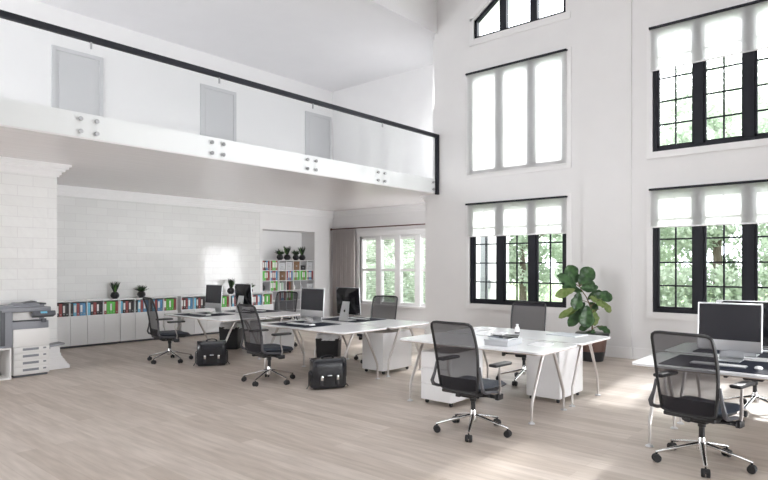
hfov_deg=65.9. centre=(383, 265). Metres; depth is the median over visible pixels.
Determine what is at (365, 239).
blind
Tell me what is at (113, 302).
ring binder
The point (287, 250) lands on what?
potted plant
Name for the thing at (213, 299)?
desktop computer
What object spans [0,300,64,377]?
photocopier
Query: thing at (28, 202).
wall pier
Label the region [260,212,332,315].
wall niche
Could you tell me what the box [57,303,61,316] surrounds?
ring binder
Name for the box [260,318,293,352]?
drawer pedestal
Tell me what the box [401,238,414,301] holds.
blind
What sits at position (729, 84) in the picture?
leafy tree
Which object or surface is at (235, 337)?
waste bin
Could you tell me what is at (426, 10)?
wall header
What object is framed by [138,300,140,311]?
ring binder
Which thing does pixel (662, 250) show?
leafy tree
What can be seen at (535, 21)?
window
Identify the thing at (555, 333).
folder
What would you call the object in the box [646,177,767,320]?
window
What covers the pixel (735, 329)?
desktop computer
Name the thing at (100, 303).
ring binder
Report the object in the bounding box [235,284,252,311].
desktop computer
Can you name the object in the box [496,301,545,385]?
office chair
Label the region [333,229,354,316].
curtain
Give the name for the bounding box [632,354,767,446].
office desk
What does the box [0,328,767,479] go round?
floor
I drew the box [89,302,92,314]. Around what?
ring binder
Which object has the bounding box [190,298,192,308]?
ring binder
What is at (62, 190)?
trim
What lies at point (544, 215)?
roller shade
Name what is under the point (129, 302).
ring binder
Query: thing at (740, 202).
roller shade
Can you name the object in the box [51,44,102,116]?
door
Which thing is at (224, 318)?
office desk
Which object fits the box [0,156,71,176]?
trim
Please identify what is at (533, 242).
window
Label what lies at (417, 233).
window
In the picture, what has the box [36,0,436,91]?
ceiling
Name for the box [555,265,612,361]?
fiddle leaf fig
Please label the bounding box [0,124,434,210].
ceiling
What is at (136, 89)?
wall
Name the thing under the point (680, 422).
office desk
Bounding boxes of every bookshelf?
[262,260,278,318]
[279,260,313,319]
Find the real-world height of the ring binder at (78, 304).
0.250 m
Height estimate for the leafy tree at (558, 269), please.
4.642 m
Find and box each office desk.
[164,311,265,358]
[212,309,304,357]
[261,320,386,378]
[307,316,428,376]
[399,333,576,424]
[473,326,609,406]
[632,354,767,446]
[677,348,767,424]
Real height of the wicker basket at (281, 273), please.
0.235 m
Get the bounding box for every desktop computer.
[205,284,222,313]
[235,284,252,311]
[300,288,324,322]
[336,287,360,320]
[697,302,762,362]
[716,300,767,356]
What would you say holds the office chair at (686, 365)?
on the floor
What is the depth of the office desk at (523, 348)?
6.39 m
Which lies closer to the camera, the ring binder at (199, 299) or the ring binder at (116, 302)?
the ring binder at (116, 302)
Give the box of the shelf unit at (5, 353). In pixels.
[0,348,10,380]
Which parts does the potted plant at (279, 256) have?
pot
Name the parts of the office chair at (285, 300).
frame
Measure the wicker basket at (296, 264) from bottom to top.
0.235 m
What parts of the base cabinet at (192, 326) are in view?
door, door, door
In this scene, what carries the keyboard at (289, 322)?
on the desk pad at (281, 323)
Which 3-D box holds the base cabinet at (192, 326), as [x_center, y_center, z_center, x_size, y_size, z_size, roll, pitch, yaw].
[-4.248,1.140,13.889,0.355,0.920,1.290,0,0,41]
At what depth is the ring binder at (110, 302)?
12.14 m
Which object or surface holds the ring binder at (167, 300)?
in the base cabinet at (133, 326)
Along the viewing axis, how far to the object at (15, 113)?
8.38 m
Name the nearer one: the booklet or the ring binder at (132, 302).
the booklet
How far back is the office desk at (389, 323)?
8.96 m
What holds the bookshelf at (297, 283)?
on the floor
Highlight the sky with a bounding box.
[480,0,519,29]
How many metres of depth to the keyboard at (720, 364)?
5.07 m
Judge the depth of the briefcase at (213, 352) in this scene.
9.44 m
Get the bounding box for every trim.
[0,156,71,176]
[57,185,333,217]
[334,195,424,216]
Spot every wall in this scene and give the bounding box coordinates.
[0,0,332,300]
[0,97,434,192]
[333,64,432,321]
[425,40,477,329]
[434,0,767,348]
[478,236,508,299]
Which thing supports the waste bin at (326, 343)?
on the floor
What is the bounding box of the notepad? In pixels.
[527,342,553,346]
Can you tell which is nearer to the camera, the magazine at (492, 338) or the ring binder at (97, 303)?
the magazine at (492, 338)
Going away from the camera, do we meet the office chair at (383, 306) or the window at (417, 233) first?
the office chair at (383, 306)
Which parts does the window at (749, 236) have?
sash, frame, sash, sash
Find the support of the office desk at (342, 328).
on the floor
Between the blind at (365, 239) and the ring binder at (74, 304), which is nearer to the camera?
the ring binder at (74, 304)
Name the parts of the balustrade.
handrail, post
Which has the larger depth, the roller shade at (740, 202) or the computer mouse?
the roller shade at (740, 202)
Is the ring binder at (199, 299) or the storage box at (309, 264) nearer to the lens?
the ring binder at (199, 299)
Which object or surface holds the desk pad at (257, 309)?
on the office desk at (280, 314)
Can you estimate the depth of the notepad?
6.47 m
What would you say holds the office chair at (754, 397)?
on the floor
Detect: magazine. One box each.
[487,335,502,337]
[489,337,518,340]
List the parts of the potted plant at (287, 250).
pot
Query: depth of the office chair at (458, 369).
5.52 m
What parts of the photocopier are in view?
tray drawer, handle, tray drawer, handle, tray drawer, handle, tray drawer, handle, panel, control panel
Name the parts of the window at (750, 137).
sash, frame, sash, sash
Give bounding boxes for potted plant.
[110,281,119,298]
[133,285,146,297]
[227,279,234,293]
[275,249,284,259]
[283,246,290,259]
[292,250,300,259]
[298,247,305,259]
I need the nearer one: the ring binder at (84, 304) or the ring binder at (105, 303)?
the ring binder at (84, 304)
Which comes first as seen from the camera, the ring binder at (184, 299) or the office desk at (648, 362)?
the office desk at (648, 362)
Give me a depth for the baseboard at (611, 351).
10.29 m
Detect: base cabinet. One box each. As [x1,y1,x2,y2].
[57,298,119,348]
[117,296,177,342]
[177,294,229,336]
[230,292,272,319]
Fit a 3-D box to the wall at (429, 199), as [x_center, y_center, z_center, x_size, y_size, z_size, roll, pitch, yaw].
[1.598,-2.300,13.796,0.250,7.800,1.780,0,0,41]
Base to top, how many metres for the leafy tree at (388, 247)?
6.029 m
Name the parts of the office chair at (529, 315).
arm, arm, frame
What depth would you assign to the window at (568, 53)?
11.03 m
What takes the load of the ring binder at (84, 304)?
in the base cabinet at (86, 330)
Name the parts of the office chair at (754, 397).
arm, arm, arm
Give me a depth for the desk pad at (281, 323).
8.73 m
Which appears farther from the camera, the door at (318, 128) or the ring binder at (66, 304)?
the door at (318, 128)
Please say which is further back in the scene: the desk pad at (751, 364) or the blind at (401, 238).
the blind at (401, 238)
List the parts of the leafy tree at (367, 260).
crown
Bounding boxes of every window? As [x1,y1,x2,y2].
[355,228,424,308]
[466,47,570,179]
[466,193,570,312]
[469,0,570,46]
[646,0,767,158]
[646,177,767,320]
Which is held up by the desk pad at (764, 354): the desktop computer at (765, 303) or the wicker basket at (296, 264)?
the desktop computer at (765, 303)
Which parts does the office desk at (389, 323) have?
leg, leg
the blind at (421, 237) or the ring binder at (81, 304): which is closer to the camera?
the ring binder at (81, 304)
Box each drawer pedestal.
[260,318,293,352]
[362,328,411,373]
[421,349,482,406]
[526,346,582,402]
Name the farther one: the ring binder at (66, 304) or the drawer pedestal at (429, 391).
the ring binder at (66, 304)
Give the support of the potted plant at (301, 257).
on the bookshelf at (297, 283)
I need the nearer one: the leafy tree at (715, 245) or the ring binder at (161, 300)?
the ring binder at (161, 300)
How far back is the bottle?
7.58 m
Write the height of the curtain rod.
0.068 m
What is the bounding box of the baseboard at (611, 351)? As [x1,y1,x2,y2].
[321,316,652,358]
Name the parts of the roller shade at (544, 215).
rail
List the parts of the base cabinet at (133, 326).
door, door, door, door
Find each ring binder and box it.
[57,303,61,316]
[59,303,64,316]
[63,303,68,316]
[73,303,76,315]
[75,302,82,315]
[77,303,79,315]
[78,302,85,315]
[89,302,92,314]
[93,302,95,314]
[96,302,98,314]
[99,302,101,314]
[104,302,106,313]
[107,301,111,313]
[111,301,114,313]
[115,301,117,313]
[123,301,125,312]
[124,300,130,312]
[128,300,133,312]
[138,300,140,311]
[157,299,159,310]
[160,299,162,310]
[165,298,173,309]
[166,299,168,309]
[183,298,185,308]
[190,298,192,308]
[195,297,200,308]
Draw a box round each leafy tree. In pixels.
[366,237,424,290]
[366,241,423,295]
[509,234,561,300]
[525,237,561,261]
[547,234,561,286]
[552,228,689,271]
[660,48,767,296]
[660,83,767,298]
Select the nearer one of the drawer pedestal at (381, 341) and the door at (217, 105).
the drawer pedestal at (381, 341)
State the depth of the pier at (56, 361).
9.22 m
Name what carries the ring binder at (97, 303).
in the base cabinet at (86, 330)
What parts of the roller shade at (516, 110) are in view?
rail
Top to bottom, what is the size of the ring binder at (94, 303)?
0.250 m
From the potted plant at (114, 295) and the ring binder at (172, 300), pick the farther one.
the ring binder at (172, 300)
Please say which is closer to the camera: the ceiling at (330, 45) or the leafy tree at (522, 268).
the ceiling at (330, 45)
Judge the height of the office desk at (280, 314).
0.735 m
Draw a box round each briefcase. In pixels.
[193,338,229,365]
[306,355,348,389]
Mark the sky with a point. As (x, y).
(493, 17)
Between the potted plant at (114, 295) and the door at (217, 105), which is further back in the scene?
the door at (217, 105)
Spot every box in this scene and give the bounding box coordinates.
[279,263,284,269]
[287,262,291,269]
[307,262,312,269]
[484,338,521,346]
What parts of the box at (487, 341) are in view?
lid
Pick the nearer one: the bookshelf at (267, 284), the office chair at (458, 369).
the office chair at (458, 369)
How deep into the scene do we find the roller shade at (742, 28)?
9.43 m
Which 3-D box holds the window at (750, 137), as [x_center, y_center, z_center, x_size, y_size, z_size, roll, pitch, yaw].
[5.380,-2.940,9.390,2.300,2.240,0.137,0,0,41]
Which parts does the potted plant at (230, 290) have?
pot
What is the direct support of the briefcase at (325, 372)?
on the floor
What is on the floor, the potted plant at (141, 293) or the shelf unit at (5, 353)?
the shelf unit at (5, 353)
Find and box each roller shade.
[465,48,567,175]
[465,196,567,236]
[649,0,767,71]
[649,179,767,227]
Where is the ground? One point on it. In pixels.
(512, 290)
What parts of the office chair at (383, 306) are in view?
frame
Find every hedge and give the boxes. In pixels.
[366,262,424,303]
[660,264,767,306]
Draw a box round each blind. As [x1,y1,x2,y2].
[364,239,375,299]
[382,238,394,295]
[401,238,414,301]
[421,237,424,302]
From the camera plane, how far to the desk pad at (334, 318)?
9.54 m
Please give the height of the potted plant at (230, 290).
0.391 m
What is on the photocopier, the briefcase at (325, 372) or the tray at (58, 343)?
the tray at (58, 343)
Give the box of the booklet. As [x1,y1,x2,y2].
[490,332,507,334]
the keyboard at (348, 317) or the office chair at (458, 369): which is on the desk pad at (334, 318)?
the keyboard at (348, 317)
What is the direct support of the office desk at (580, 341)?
on the floor
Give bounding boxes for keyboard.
[286,322,309,324]
[348,317,368,319]
[719,363,747,368]
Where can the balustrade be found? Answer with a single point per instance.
(6, 15)
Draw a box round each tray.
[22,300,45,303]
[49,341,64,348]
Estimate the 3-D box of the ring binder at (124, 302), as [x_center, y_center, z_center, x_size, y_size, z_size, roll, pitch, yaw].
[-5.505,0.855,12.434,0.266,0.250,0.057,0,0,41]
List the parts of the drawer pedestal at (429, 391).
drawer, drawer, drawer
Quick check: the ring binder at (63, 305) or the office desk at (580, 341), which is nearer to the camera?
the office desk at (580, 341)
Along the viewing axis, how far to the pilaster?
10.50 m
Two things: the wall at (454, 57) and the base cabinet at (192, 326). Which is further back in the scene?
the base cabinet at (192, 326)
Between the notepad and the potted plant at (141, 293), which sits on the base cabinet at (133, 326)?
the potted plant at (141, 293)
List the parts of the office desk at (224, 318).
leg, leg, leg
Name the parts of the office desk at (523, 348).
leg, leg, leg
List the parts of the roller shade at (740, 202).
rail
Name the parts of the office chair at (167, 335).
frame, seat, arm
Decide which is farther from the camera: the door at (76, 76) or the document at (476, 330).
the door at (76, 76)
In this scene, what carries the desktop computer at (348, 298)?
on the desk pad at (334, 318)
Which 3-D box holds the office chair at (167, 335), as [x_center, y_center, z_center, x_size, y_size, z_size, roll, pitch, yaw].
[-3.604,1.056,9.973,0.776,1.088,0.734,0,0,-41]
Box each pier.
[0,171,56,346]
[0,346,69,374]
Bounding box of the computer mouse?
[754,366,762,369]
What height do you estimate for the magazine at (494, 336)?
0.012 m
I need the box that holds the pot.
[575,331,609,361]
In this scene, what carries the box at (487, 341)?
on the office desk at (523, 348)
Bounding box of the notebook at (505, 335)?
[499,334,519,337]
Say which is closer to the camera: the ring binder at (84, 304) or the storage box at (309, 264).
the ring binder at (84, 304)
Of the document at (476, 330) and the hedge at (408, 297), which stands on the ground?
the hedge at (408, 297)
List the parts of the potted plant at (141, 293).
pot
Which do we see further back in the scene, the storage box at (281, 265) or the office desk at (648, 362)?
the storage box at (281, 265)
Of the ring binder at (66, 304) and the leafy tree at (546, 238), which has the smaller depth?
the ring binder at (66, 304)
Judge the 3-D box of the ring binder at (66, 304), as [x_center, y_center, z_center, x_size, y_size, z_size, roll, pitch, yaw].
[-6.245,0.855,11.589,0.266,0.250,0.057,0,0,41]
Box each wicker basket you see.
[279,271,284,279]
[294,262,298,269]
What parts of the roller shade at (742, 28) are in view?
rail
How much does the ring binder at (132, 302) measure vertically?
0.250 m
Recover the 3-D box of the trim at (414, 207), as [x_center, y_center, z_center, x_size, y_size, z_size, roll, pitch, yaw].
[-0.281,-1.500,15.270,4.540,0.160,1.540,0,0,41]
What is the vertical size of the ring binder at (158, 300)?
0.250 m
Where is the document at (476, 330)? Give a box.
[474,329,491,331]
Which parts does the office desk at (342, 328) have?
leg, leg, leg, leg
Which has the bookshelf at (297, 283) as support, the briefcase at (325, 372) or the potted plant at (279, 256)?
the potted plant at (279, 256)
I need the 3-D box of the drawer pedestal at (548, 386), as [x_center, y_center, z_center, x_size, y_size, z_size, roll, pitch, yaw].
[2.093,1.295,7.255,0.420,0.609,0.678,0,0,41]
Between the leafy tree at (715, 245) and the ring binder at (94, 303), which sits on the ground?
the leafy tree at (715, 245)
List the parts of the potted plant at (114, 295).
pot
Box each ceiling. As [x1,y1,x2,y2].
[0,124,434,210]
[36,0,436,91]
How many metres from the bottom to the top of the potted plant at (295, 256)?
0.303 m
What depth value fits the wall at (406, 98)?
15.95 m
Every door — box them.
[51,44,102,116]
[200,83,235,141]
[305,111,331,159]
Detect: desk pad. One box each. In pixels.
[174,312,234,316]
[228,309,277,312]
[270,321,338,327]
[322,316,385,322]
[717,348,767,357]
[719,360,767,374]
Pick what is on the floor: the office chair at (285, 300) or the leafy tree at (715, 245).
the office chair at (285, 300)
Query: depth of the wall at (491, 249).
17.20 m
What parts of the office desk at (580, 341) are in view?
leg, leg, leg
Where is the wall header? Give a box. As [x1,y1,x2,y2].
[387,0,436,25]
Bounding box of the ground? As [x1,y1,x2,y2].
[384,282,766,303]
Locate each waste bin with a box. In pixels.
[219,321,242,348]
[315,332,341,357]
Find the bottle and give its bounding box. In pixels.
[515,324,519,333]
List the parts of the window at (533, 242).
sash, sash, frame, sash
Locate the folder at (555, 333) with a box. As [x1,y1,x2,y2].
[546,332,587,336]
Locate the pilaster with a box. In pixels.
[583,0,631,347]
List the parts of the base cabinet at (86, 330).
door, door, door, door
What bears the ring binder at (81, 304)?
in the base cabinet at (86, 330)
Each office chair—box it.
[143,297,192,363]
[237,304,294,386]
[265,291,297,346]
[354,295,397,363]
[430,321,511,441]
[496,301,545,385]
[648,330,757,477]
[719,347,767,416]
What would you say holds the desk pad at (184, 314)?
on the office desk at (224, 318)
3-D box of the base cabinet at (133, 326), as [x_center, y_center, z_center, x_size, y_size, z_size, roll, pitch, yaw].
[-5.153,1.140,12.847,0.355,0.920,1.290,0,0,41]
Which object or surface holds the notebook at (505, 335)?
on the magazine at (494, 336)
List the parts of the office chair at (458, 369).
arm, frame, arm, arm, seat, arm, arm mount, armrest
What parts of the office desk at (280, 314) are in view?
leg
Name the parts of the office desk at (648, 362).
leg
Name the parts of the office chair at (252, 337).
frame, arm, arm, seat, arm, arm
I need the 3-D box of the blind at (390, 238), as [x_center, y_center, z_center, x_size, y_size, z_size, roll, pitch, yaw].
[0.126,0.102,16.009,0.475,1.685,0.032,0,0,41]
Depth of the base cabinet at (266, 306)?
15.02 m
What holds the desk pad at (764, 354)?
on the office desk at (680, 422)
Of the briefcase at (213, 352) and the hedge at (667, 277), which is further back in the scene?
the hedge at (667, 277)
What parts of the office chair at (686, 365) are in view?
arm, arm, frame, arm, arm, arm, seat, arm mount, armrest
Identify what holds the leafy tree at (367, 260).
on the ground
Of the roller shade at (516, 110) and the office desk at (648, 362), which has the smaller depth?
the office desk at (648, 362)
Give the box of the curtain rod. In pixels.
[330,223,424,230]
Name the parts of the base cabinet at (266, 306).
door, door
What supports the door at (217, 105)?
in the wall at (136, 89)
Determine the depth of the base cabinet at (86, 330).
11.77 m
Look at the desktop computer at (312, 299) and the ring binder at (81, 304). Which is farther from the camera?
the ring binder at (81, 304)
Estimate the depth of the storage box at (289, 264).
16.17 m
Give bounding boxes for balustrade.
[0,10,438,194]
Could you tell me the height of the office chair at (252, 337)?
1.088 m

